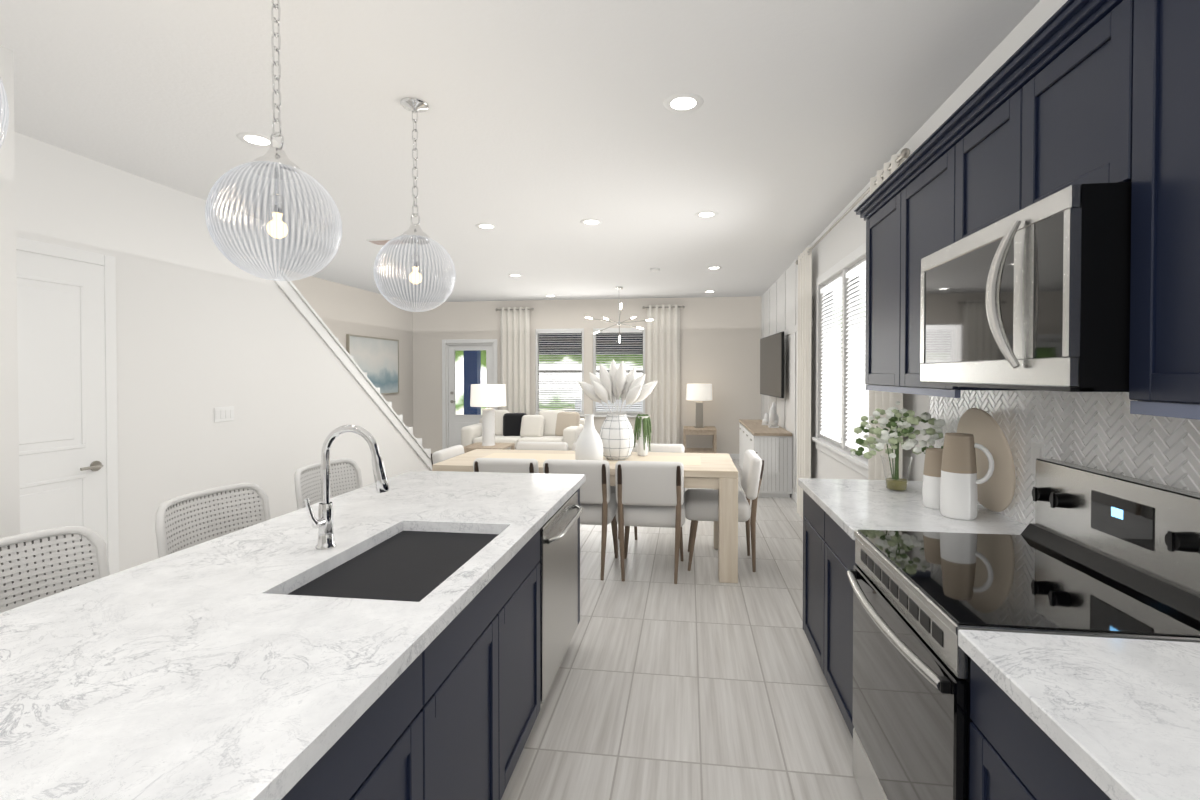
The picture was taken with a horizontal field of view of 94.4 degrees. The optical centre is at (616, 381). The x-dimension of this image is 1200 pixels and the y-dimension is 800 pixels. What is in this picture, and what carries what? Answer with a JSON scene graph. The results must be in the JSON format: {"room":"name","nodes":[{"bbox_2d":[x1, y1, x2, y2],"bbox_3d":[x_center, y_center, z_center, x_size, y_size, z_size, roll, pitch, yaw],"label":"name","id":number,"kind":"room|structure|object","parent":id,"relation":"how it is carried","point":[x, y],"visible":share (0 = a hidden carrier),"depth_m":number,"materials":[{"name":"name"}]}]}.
{"room":"kitchen","nodes":[
{"label":"kitchen","id":0,"kind":"room"},
{"bbox_2d":[0,45,19,537],"bbox_3d":[-3.209,0.066,0.493,1.000,2.790,3.760,0,1,7],"label":"wall","id":1,"kind":"structure","parent":0,"point":[9,480],"depth_m":2.26,"materials":[{"name":"white paint"}]},
{"bbox_2d":[15,132,430,571],"bbox_3d":[-3.039,0.004,5.311,0.100,2.790,5.840,0,1,7],"label":"wall","id":2,"kind":"structure","parent":0,"point":[205,326],"depth_m":4.11,"materials":[{"name":"white paint"}]},
{"bbox_2d":[16,250,106,544],"bbox_3d":[-3.240,0.351,3.093,0.069,2.137,0.800,0,1,7],"label":"closet door","id":3,"kind":"structure","parent":2,"relation":"in","point":[61,386],"depth_m":3.24,"materials":[{"name":"white wood"}]},
{"bbox_2d":[16,237,118,574],"bbox_3d":[-3.266,0.320,3.096,0.017,2.215,0.940,0,1,7],"label":"door frame","id":4,"kind":"structure","parent":2,"relation":"attached to","point":[107,262],"depth_m":3.51,"materials":[{"name":"white wood"}]},
{"bbox_2d":[214,406,233,422],"bbox_3d":[-3.102,0.261,4.395,0.008,0.116,0.190,0,1,7],"label":"switch plate","id":5,"kind":"object","parent":2,"relation":"attached to","point":[222,414],"visible":1,"depth_m":4.38,"materials":[{"name":"white plastic"}]},
{"bbox_2d":[274,270,431,470],"bbox_3d":[-2.872,0.220,6.579,0.165,2.483,3.319,0,1,7],"label":"trim","id":6,"kind":"structure","parent":2,"relation":"attached to","point":[295,296],"depth_m":5.96,"materials":[{"name":"white wood"}]},
{"bbox_2d":[279,268,412,426],"bbox_3d":[-4.549,0.013,4.629,0.120,2.790,11.620,0,1,7],"label":"wall","id":7,"kind":"structure","parent":0,"point":[342,310],"depth_m":8.83,"materials":[{"name":"beige paint"}]},
{"bbox_2d":[346,334,398,394],"bbox_3d":[-3.903,-0.243,8.969,0.044,0.930,1.440,0,1,7],"label":"painting","id":8,"kind":"object","parent":7,"relation":"attached to","point":[376,359],"visible":0.67,"depth_m":9.05,"materials":[{"name":"paper"}]},
{"bbox_2d":[0,0,1039,301],"bbox_3d":[-1.383,-1.406,4.141,6.680,0.060,11.900,0,1,7],"label":"ceiling","id":9,"kind":"structure","parent":0,"point":[544,128],"depth_m":2.83,"materials":[{"name":"white paint"}]},
{"bbox_2d":[0,79,8,146],"bbox_3d":[-1.278,-0.826,0.907,0.379,1.016,0.379,0,1,7],"label":"pendant light","id":10,"kind":"object","parent":9,"relation":"hanging from","point":[4,115],"visible":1,"depth_m":1.03,"materials":[{"name":"clear glass"}]},
{"bbox_2d":[236,132,277,146],"bbox_3d":[-2.026,-1.360,3.132,0.196,0.006,0.196,0,1,7],"label":"recessed light","id":11,"kind":"object","parent":9,"relation":"in","point":[256,139],"visible":0.9,"depth_m":3.12,"materials":[{"name":"white"}]},
{"bbox_2d":[205,0,341,280],"bbox_3d":[-1.104,-0.838,1.804,0.379,1.016,0.379,0,1,7],"label":"pendant light","id":12,"kind":"object","parent":9,"relation":"hanging from","point":[277,165],"visible":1,"depth_m":1.80,"materials":[{"name":"clear glass"}]},
{"bbox_2d":[366,238,407,244],"bbox_3d":[-2.272,-1.387,5.527,0.360,0.013,0.200,0,1,7],"label":"ceiling vent","id":13,"kind":"object","parent":9,"relation":"in","point":[379,241],"visible":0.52,"depth_m":5.49,"materials":[{"name":"white"}]},
{"bbox_2d":[373,97,455,311],"bbox_3d":[-0.986,-0.850,2.721,0.379,1.016,0.379,0,1,7],"label":"pendant light","id":14,"kind":"object","parent":9,"relation":"hanging from","point":[415,235],"visible":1,"depth_m":2.71,"materials":[{"name":"clear glass"}]},
{"bbox_2d":[475,223,497,228],"bbox_3d":[-1.161,-1.383,4.961,0.196,0.006,0.196,0,1,7],"label":"recessed light","id":15,"kind":"object","parent":9,"relation":"in","point":[485,226],"visible":1,"depth_m":4.96,"materials":[{"name":"white"}]},
{"bbox_2d":[508,274,522,276],"bbox_3d":[-1.351,-1.415,7.428,0.196,0.006,0.196,0,1,7],"label":"recessed light","id":16,"kind":"object","parent":9,"relation":"in","point":[515,275],"visible":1,"depth_m":7.43,"materials":[{"name":"white plastic"}]},
{"bbox_2d":[580,219,602,224],"bbox_3d":[-0.216,-1.382,4.820,0.196,0.006,0.196,0,1,7],"label":"recessed light","id":17,"kind":"object","parent":9,"relation":"in","point":[591,221],"visible":0.96,"depth_m":4.80,"materials":[{"name":"white plastic"}]},
{"bbox_2d":[585,287,652,342],"bbox_3d":[0.043,-1.007,8.428,1.026,0.849,0.733,0,1,7],"label":"chandelier","id":18,"kind":"object","parent":9,"relation":"hanging from","point":[619,323],"visible":1,"depth_m":8.44,"materials":[{"name":"silver metal"}]},
{"bbox_2d":[650,268,659,271],"bbox_3d":[0.486,-1.398,6.974,0.130,0.030,0.130,0,1,7],"label":"smoke detector","id":19,"kind":"object","parent":9,"relation":"attached to","point":[654,269],"visible":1,"depth_m":6.93,"materials":[{"name":"white plastic"}]},
{"bbox_2d":[663,93,703,112],"bbox_3d":[0.327,-1.354,2.707,0.196,0.006,0.196,0,1,7],"label":"recessed light","id":20,"kind":"object","parent":9,"relation":"in","point":[683,102],"visible":1,"depth_m":2.70,"materials":[{"name":"white"}]},
{"bbox_2d":[695,211,717,217],"bbox_3d":[0.747,-1.379,4.591,0.196,0.006,0.196,0,1,7],"label":"recessed light","id":21,"kind":"object","parent":9,"relation":"in","point":[705,214],"visible":1,"depth_m":4.59,"materials":[{"name":"white plastic"}]},
{"bbox_2d":[706,266,721,269],"bbox_3d":[1.218,-1.409,6.909,0.196,0.006,0.196,0,1,7],"label":"recessed light","id":22,"kind":"object","parent":9,"relation":"in","point":[714,268],"visible":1,"depth_m":6.92,"materials":[{"name":"white plastic"}]},
{"bbox_2d":[413,296,760,453],"bbox_3d":[-0.696,-0.056,9.928,6.400,2.790,0.120,0,1,7],"label":"wall","id":23,"kind":"structure","parent":0,"point":[720,337],"depth_m":9.66,"materials":[{"name":"beige paint"}]},
{"bbox_2d":[446,343,493,447],"bbox_3d":[-2.668,0.322,10.166,0.908,2.029,0.144,0,1,7],"label":"entry door","id":24,"kind":"structure","parent":23,"relation":"in","point":[455,424],"depth_m":10.19,"materials":[{"name":"white"}]},
{"bbox_2d":[442,339,497,449],"bbox_3d":[-2.674,0.287,10.119,1.050,2.100,0.015,0,1,7],"label":"door frame","id":25,"kind":"structure","parent":23,"relation":"attached to","point":[493,341],"depth_m":10.16,"materials":[{"name":"white wood"}]},
{"bbox_2d":[495,307,533,414],"bbox_3d":[-1.812,-0.001,9.957,0.708,2.640,0.109,0,1,7],"label":"curtain","id":26,"kind":"object","parent":23,"relation":"attached to","point":[515,350],"visible":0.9,"depth_m":9.92,"materials":[{"name":"white fabric"}]},
{"bbox_2d":[536,328,644,416],"bbox_3d":[-0.472,-0.155,9.870,2.020,1.569,0.155,0,1,7],"label":"window","id":27,"kind":"structure","parent":23,"relation":"in","point":[589,354],"depth_m":9.86,"materials":[{"name":"white"}]},
{"bbox_2d":[642,305,684,443],"bbox_3d":[0.816,0.003,9.617,0.728,2.640,0.109,0,1,7],"label":"curtain","id":28,"kind":"object","parent":23,"relation":"attached to","point":[663,364],"visible":0.92,"depth_m":9.58,"materials":[{"name":"white fabric"}]},
{"bbox_2d":[729,454,738,459],"bbox_3d":[0.154,1.291,9.767,4.631,0.100,0.013,0,1,7],"label":"baseboard","id":29,"kind":"structure","parent":23,"relation":"attached to","point":[733,456],"depth_m":9.52,"materials":[{"name":"white wood"}]},
{"bbox_2d":[501,460,862,799],"bbox_3d":[-1.383,1.444,4.177,6.680,0.060,11.900,0,1,7],"label":"floor","id":30,"kind":"structure","parent":0,"point":[699,681],"depth_m":2.60,"materials":[{"name":"tile"}]},
{"bbox_2d":[0,526,109,612],"bbox_3d":[-1.528,0.950,1.517,0.513,0.999,0.520,0,1,7],"label":"stool","id":31,"kind":"object","parent":30,"relation":"on","point":[37,565],"visible":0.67,"depth_m":1.68,"materials":[{"name":"white wicker"}]},
{"bbox_2d":[155,482,270,557],"bbox_3d":[-1.439,0.941,2.206,0.513,0.999,0.520,0,1,7],"label":"stool","id":32,"kind":"object","parent":30,"relation":"on","point":[185,521],"visible":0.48,"depth_m":2.26,"materials":[{"name":"white wicker"}]},
{"bbox_2d":[0,474,583,799],"bbox_3d":[-0.838,1.008,1.646,0.910,0.878,2.930,0,1,7],"label":"kitchen island","id":33,"kind":"object","parent":30,"relation":"on","point":[387,647],"depth_m":1.20,"materials":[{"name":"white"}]},
{"bbox_2d":[0,478,407,633],"bbox_3d":[-1.116,0.568,1.673,0.510,0.001,2.984,0,1,7],"label":"island countertop","id":34,"kind":"structure","parent":33,"relation":"on","point":[206,552],"depth_m":1.54,"materials":[{"name":"white stone"}]},
{"bbox_2d":[272,482,583,799],"bbox_3d":[-0.612,0.569,1.608,0.506,0.001,2.984,0,1,7],"label":"island countertop","id":35,"kind":"structure","parent":33,"relation":"on","point":[324,750],"depth_m":1.04,"materials":[{"name":"white stone"}]},
{"bbox_2d":[304,425,389,549],"bbox_3d":[-0.838,0.333,1.732,0.246,0.392,0.111,0,1,7],"label":"faucet","id":36,"kind":"object","parent":35,"relation":"on","point":[323,523],"visible":1,"depth_m":1.75,"materials":[{"name":"silver metal"}]},
{"bbox_2d":[294,458,362,509],"bbox_3d":[-1.348,0.931,2.905,0.513,0.999,0.520,0,1,7],"label":"stool","id":37,"kind":"object","parent":30,"relation":"on","point":[345,475],"visible":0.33,"depth_m":3.02,"materials":[{"name":"white wicker"}]},
{"bbox_2d":[321,318,430,456],"bbox_3d":[-3.575,0.080,6.622,1.296,2.604,3.780,0,1,7],"label":"stair steps","id":38,"kind":"structure","parent":30,"relation":"on","point":[428,451],"depth_m":7.57,"materials":[{"name":"white"}]},
{"bbox_2d":[431,445,463,464],"bbox_3d":[-1.157,0.982,4.586,0.588,0.856,0.500,0,1,7],"label":"dining chair","id":39,"kind":"object","parent":30,"relation":"on","point":[445,454],"visible":0.17,"depth_m":4.49,"materials":[{"name":"white fabric"}]},
{"bbox_2d":[464,442,514,452],"bbox_3d":[-1.631,1.096,7.089,0.520,0.560,0.520,0,1,7],"label":"side table","id":40,"kind":"object","parent":30,"relation":"on","point":[473,446],"visible":0.29,"depth_m":6.96,"materials":[{"name":"brown wood"}]},
{"bbox_2d":[470,384,505,445],"bbox_3d":[-1.631,0.427,7.080,0.450,0.775,0.450,0,1,7],"label":"light","id":41,"kind":"object","parent":40,"relation":"on","point":[488,395],"visible":1,"depth_m":6.96,"materials":[{"name":"white ceramic"}]},
{"bbox_2d":[473,458,538,472],"bbox_3d":[-0.772,0.986,4.265,0.500,0.856,0.588,0,1,7],"label":"dining chair","id":42,"kind":"object","parent":30,"relation":"on","point":[506,465],"visible":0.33,"depth_m":3.99,"materials":[{"name":"white fabric"}]},
{"bbox_2d":[461,410,584,450],"bbox_3d":[-1.477,0.912,9.053,1.840,0.876,1.000,0,1,7],"label":"sofa","id":43,"kind":"object","parent":30,"relation":"on","point":[553,426],"visible":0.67,"depth_m":8.90,"materials":[{"name":"white fabric"}]},
{"bbox_2d":[516,441,567,450],"bbox_3d":[-0.703,0.979,4.798,0.500,0.856,0.588,0,1,7],"label":"dining chair","id":44,"kind":"object","parent":30,"relation":"on","point":[523,445],"visible":0.12,"depth_m":4.99,"materials":[{"name":"white fabric"}]},
{"bbox_2d":[539,492,582,703],"bbox_3d":[-0.507,1.011,2.636,0.631,0.845,0.715,0,1,7],"label":"dishwasher","id":45,"kind":"object","parent":30,"relation":"on","point":[558,561],"visible":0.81,"depth_m":2.50,"materials":[{"name":"silver metal"}]},
{"bbox_2d":[543,459,617,580],"bbox_3d":[-0.255,0.987,4.198,0.500,0.856,0.588,0,1,7],"label":"dining chair","id":46,"kind":"object","parent":30,"relation":"on","point":[598,504],"visible":0.46,"depth_m":3.94,"materials":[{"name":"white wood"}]},
{"bbox_2d":[432,449,737,582],"bbox_3d":[-0.209,1.015,4.463,2.254,0.790,0.880,0,1,7],"label":"dining table","id":47,"kind":"object","parent":30,"relation":"on","point":[717,471],"visible":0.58,"depth_m":4.00,"materials":[{"name":"brown wood"}]},
{"bbox_2d":[575,414,602,459],"bbox_3d":[-0.205,0.437,4.224,0.216,0.370,0.216,0,1,7],"label":"bottle vase","id":48,"kind":"object","parent":47,"relation":"on","point":[589,444],"visible":0.88,"depth_m":4.15,"materials":[{"name":"white ceramic"}]},
{"bbox_2d":[578,359,657,459],"bbox_3d":[0.009,0.223,4.435,0.645,0.796,0.282,0,1,7],"label":"vase","id":49,"kind":"object","parent":47,"relation":"on","point":[617,437],"visible":0.96,"depth_m":4.38,"materials":[{"name":"white ceramic"}]},
{"bbox_2d":[634,414,650,455],"bbox_3d":[0.220,0.444,4.614,0.146,0.346,0.153,0,1,7],"label":"trailing plant","id":50,"kind":"object","parent":47,"relation":"on","point":[642,428],"visible":0.98,"depth_m":4.58,"materials":[{"name":"green plant"}]},
{"bbox_2d":[572,442,618,553],"bbox_3d":[-0.186,0.980,4.731,0.500,0.856,0.588,0,1,7],"label":"dining chair","id":51,"kind":"object","parent":30,"relation":"on","point":[612,489],"visible":0.06,"depth_m":4.49,"materials":[{"name":"brown wood"}]},
{"bbox_2d":[615,461,684,583],"bbox_3d":[0.262,0.988,4.131,0.500,0.856,0.588,0,1,7],"label":"dining chair","id":52,"kind":"object","parent":30,"relation":"on","point":[649,493],"visible":0.96,"depth_m":3.88,"materials":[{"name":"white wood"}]},
{"bbox_2d":[627,443,685,559],"bbox_3d":[0.331,0.981,4.664,0.500,0.856,0.588,0,1,7],"label":"dining chair","id":53,"kind":"object","parent":30,"relation":"on","point":[675,448],"visible":0.19,"depth_m":4.85,"materials":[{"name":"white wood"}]},
{"bbox_2d":[683,426,716,452],"bbox_3d":[1.385,1.061,9.234,0.530,0.575,0.550,0,1,7],"label":"side table","id":54,"kind":"object","parent":30,"relation":"on","point":[705,430],"visible":0.85,"depth_m":8.99,"materials":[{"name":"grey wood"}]},
{"bbox_2d":[686,384,711,427],"bbox_3d":[1.379,0.407,9.222,0.430,0.730,0.430,0,1,7],"label":"table lamp","id":55,"kind":"object","parent":54,"relation":"on","point":[699,392],"visible":1,"depth_m":9.07,"materials":[{"name":"silver metal"}]},
{"bbox_2d":[685,450,763,571],"bbox_3d":[0.824,0.985,4.329,0.588,0.856,0.500,0,1,7],"label":"dining chair","id":56,"kind":"object","parent":30,"relation":"on","point":[701,504],"visible":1,"depth_m":4.11,"materials":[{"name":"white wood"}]},
{"bbox_2d":[739,419,791,497],"bbox_3d":[1.975,0.985,7.543,0.455,0.770,1.970,0,1,7],"label":"console","id":57,"kind":"object","parent":30,"relation":"on","point":[772,447],"visible":0.71,"depth_m":6.59,"materials":[{"name":"white wood"}]},
{"bbox_2d":[762,402,778,427],"bbox_3d":[2.054,0.431,7.395,0.138,0.340,0.484,0,1,1],"label":"vase","id":58,"kind":"object","parent":57,"relation":"on","point":[771,418],"visible":1,"depth_m":7.19,"materials":[{"name":"white ceramic"}]},
{"bbox_2d":[803,494,817,660],"bbox_3d":[1.267,0.995,2.642,0.628,0.878,0.523,0,1,7],"label":"base cabinet","id":59,"kind":"object","parent":30,"relation":"on","point":[810,512],"depth_m":2.77,"materials":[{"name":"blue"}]},
{"bbox_2d":[818,510,856,737],"bbox_3d":[1.211,1.001,2.215,0.628,0.878,0.571,0,1,7],"label":"base cabinet","id":60,"kind":"object","parent":30,"relation":"on","point":[836,553],"depth_m":2.29,"materials":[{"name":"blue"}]},
{"bbox_2d":[798,478,1027,541],"bbox_3d":[1.226,0.540,2.418,0.652,0.038,0.989,0,1,7],"label":"countertop","id":61,"kind":"structure","parent":60,"relation":"on","point":[852,504],"depth_m":2.25,"materials":[{"name":"white stone"}]},
{"bbox_2d":[850,401,944,490],"bbox_3d":[1.337,0.306,2.652,0.420,0.423,0.400,0,1,7],"label":"flower arrangement","id":62,"kind":"object","parent":61,"relation":"on","point":[905,419],"visible":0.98,"depth_m":2.61,"materials":[{"name":"green plant"}]},
{"bbox_2d":[922,448,942,508],"bbox_3d":[1.346,0.402,2.293,0.137,0.240,0.124,0,1,7],"label":"jug","id":63,"kind":"object","parent":61,"relation":"on","point":[931,478],"visible":0.42,"depth_m":2.27,"materials":[{"name":"white ceramic"}]},
{"bbox_2d":[940,433,993,519],"bbox_3d":[1.339,0.364,2.139,0.153,0.320,0.140,0,1,7],"label":"jug","id":64,"kind":"object","parent":61,"relation":"on","point":[960,481],"visible":1,"depth_m":2.10,"materials":[{"name":"white ceramic"}]},
{"bbox_2d":[957,408,1015,511],"bbox_3d":[1.487,0.316,2.248,0.071,0.416,0.420,0,1,7],"label":"cutting board","id":65,"kind":"object","parent":61,"relation":"on","point":[996,490],"visible":0.77,"depth_m":2.17,"materials":[{"name":"beige wood"}]},
{"bbox_2d":[847,458,1199,799],"bbox_3d":[1.079,0.857,1.554,0.700,1.182,0.756,0,1,7],"label":"range","id":66,"kind":"object","parent":30,"relation":"on","point":[1091,552],"visible":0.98,"depth_m":1.46,"materials":[{"name":"silver metal"}]},
{"bbox_2d":[969,662,1105,799],"bbox_3d":[1.032,1.018,0.832,0.628,0.878,0.674,0,1,7],"label":"base cabinet","id":67,"kind":"object","parent":30,"relation":"on","point":[1009,759],"depth_m":1.05,"materials":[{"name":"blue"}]},
{"bbox_2d":[958,630,1199,799],"bbox_3d":[0.981,0.564,0.524,0.652,0.038,1.286,0,1,7],"label":"countertop","id":68,"kind":"structure","parent":67,"relation":"on","point":[1124,713],"depth_m":0.95,"materials":[{"name":"white stone"}]},
{"bbox_2d":[761,0,1067,524],"bbox_3d":[1.798,0.023,3.808,0.120,2.790,11.620,0,1,7],"label":"wall","id":69,"kind":"structure","parent":0,"point":[845,236],"depth_m":4.54,"materials":[{"name":"white paint"}]},
{"bbox_2d":[760,331,783,397],"bbox_3d":[2.132,-0.210,7.533,0.172,0.820,1.449,0,1,7],"label":"wall-mounted tv","id":70,"kind":"object","parent":69,"relation":"attached to","point":[771,365],"visible":1,"depth_m":7.35,"materials":[{"name":"black plastic"}]},
{"bbox_2d":[762,245,812,491],"bbox_3d":[2.209,-0.074,7.498,0.011,2.689,3.948,0,1,7],"label":"wall","id":71,"kind":"structure","parent":69,"relation":"attached to","point":[791,330],"depth_m":7.08,"materials":[{"name":"white paint"}]},
{"bbox_2d":[790,489,796,502],"bbox_3d":[2.034,1.338,6.184,0.017,0.100,6.639,0,1,7],"label":"baseboard","id":72,"kind":"structure","parent":69,"relation":"attached to","point":[793,495],"depth_m":6.41,"materials":[{"name":"white wood"}]},
{"bbox_2d":[811,242,868,477],"bbox_3d":[1.848,-0.160,4.464,0.150,1.630,1.810,0,1,7],"label":"window","id":73,"kind":"structure","parent":69,"relation":"in","point":[853,392],"depth_m":4.45,"materials":[{"name":"white"}]},
{"bbox_2d":[795,148,909,518],"bbox_3d":[1.764,0.055,4.438,0.109,2.670,2.988,0,1,7],"label":"curtain","id":74,"kind":"object","parent":69,"relation":"attached to","point":[879,400],"visible":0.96,"depth_m":5.36,"materials":[{"name":"white fabric"}]},
{"bbox_2d":[862,184,889,387],"bbox_3d":[1.415,-0.423,2.588,0.323,0.891,0.536,0,1,7],"label":"upper cabinet","id":75,"kind":"object","parent":69,"relation":"attached to","point":[876,214],"depth_m":2.70,"materials":[{"name":"blue"}]},
{"bbox_2d":[890,124,1020,395],"bbox_3d":[1.361,-0.417,2.166,0.323,0.891,0.549,0,1,7],"label":"upper cabinet","id":76,"kind":"object","parent":69,"relation":"attached to","point":[920,197],"depth_m":2.26,"materials":[{"name":"blue wood"}]},
{"bbox_2d":[950,80,1001,243],"bbox_3d":[1.297,-0.642,1.672,0.323,0.430,0.442,0,1,7],"label":"upper cabinet","id":77,"kind":"object","parent":69,"relation":"attached to","point":[978,136],"depth_m":1.77,"materials":[{"name":"blue wood"}]},
{"bbox_2d":[998,0,1129,220],"bbox_3d":[1.255,-0.637,1.349,0.323,0.430,0.443,0,1,7],"label":"upper cabinet","id":78,"kind":"object","parent":69,"relation":"attached to","point":[1072,92],"depth_m":1.34,"materials":[{"name":"blue wood"}]},
{"bbox_2d":[920,182,1131,391],"bbox_3d":[1.194,-0.201,1.527,0.491,0.438,0.760,0,1,7],"label":"microwave","id":79,"kind":"object","parent":78,"relation":"attached to","point":[1035,296],"visible":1,"depth_m":1.28,"materials":[{"name":"silver metal"}]},
{"bbox_2d":[929,390,1199,524],"bbox_3d":[1.416,0.262,1.347,0.005,0.544,3.035,0,1,7],"label":"tile backsplash","id":80,"kind":"structure","parent":69,"relation":"attached to","point":[1106,431],"depth_m":1.74,"materials":[{"name":"white tile"}]},
{"bbox_2d":[1031,441,1044,474],"bbox_3d":[1.489,0.275,1.963,0.007,0.115,0.075,0,1,7],"label":"outlet","id":81,"kind":"object","parent":80,"relation":"attached to","point":[1037,450],"visible":0.71,"depth_m":1.97,"materials":[{"name":"white plastic"}]},
{"bbox_2d":[1126,0,1199,415],"bbox_3d":[1.194,-0.401,0.876,0.323,0.891,0.518,0,1,7],"label":"upper cabinet","id":82,"kind":"object","parent":69,"relation":"attached to","point":[1163,130],"depth_m":1.08,"materials":[{"name":"blue wood"}]},
{"label":"outside","id":83,"kind":"structure","parent":0,"visible":0},
{"bbox_2d":[455,272,865,437],"bbox_3d":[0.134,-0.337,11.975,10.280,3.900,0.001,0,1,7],"label":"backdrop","id":84,"kind":"structure","parent":83,"point":[459,378],"depth_m":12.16,"materials":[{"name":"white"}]},
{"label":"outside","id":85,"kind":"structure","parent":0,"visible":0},
{"bbox_2d":[464,331,642,414],"bbox_3d":[-1.634,-0.176,11.097,6.000,3.000,1.600,0,1,7],"label":"porch","id":86,"kind":"object","parent":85,"point":[474,371],"depth_m":10.31,"materials":[{"name":"blue"}]}
]}

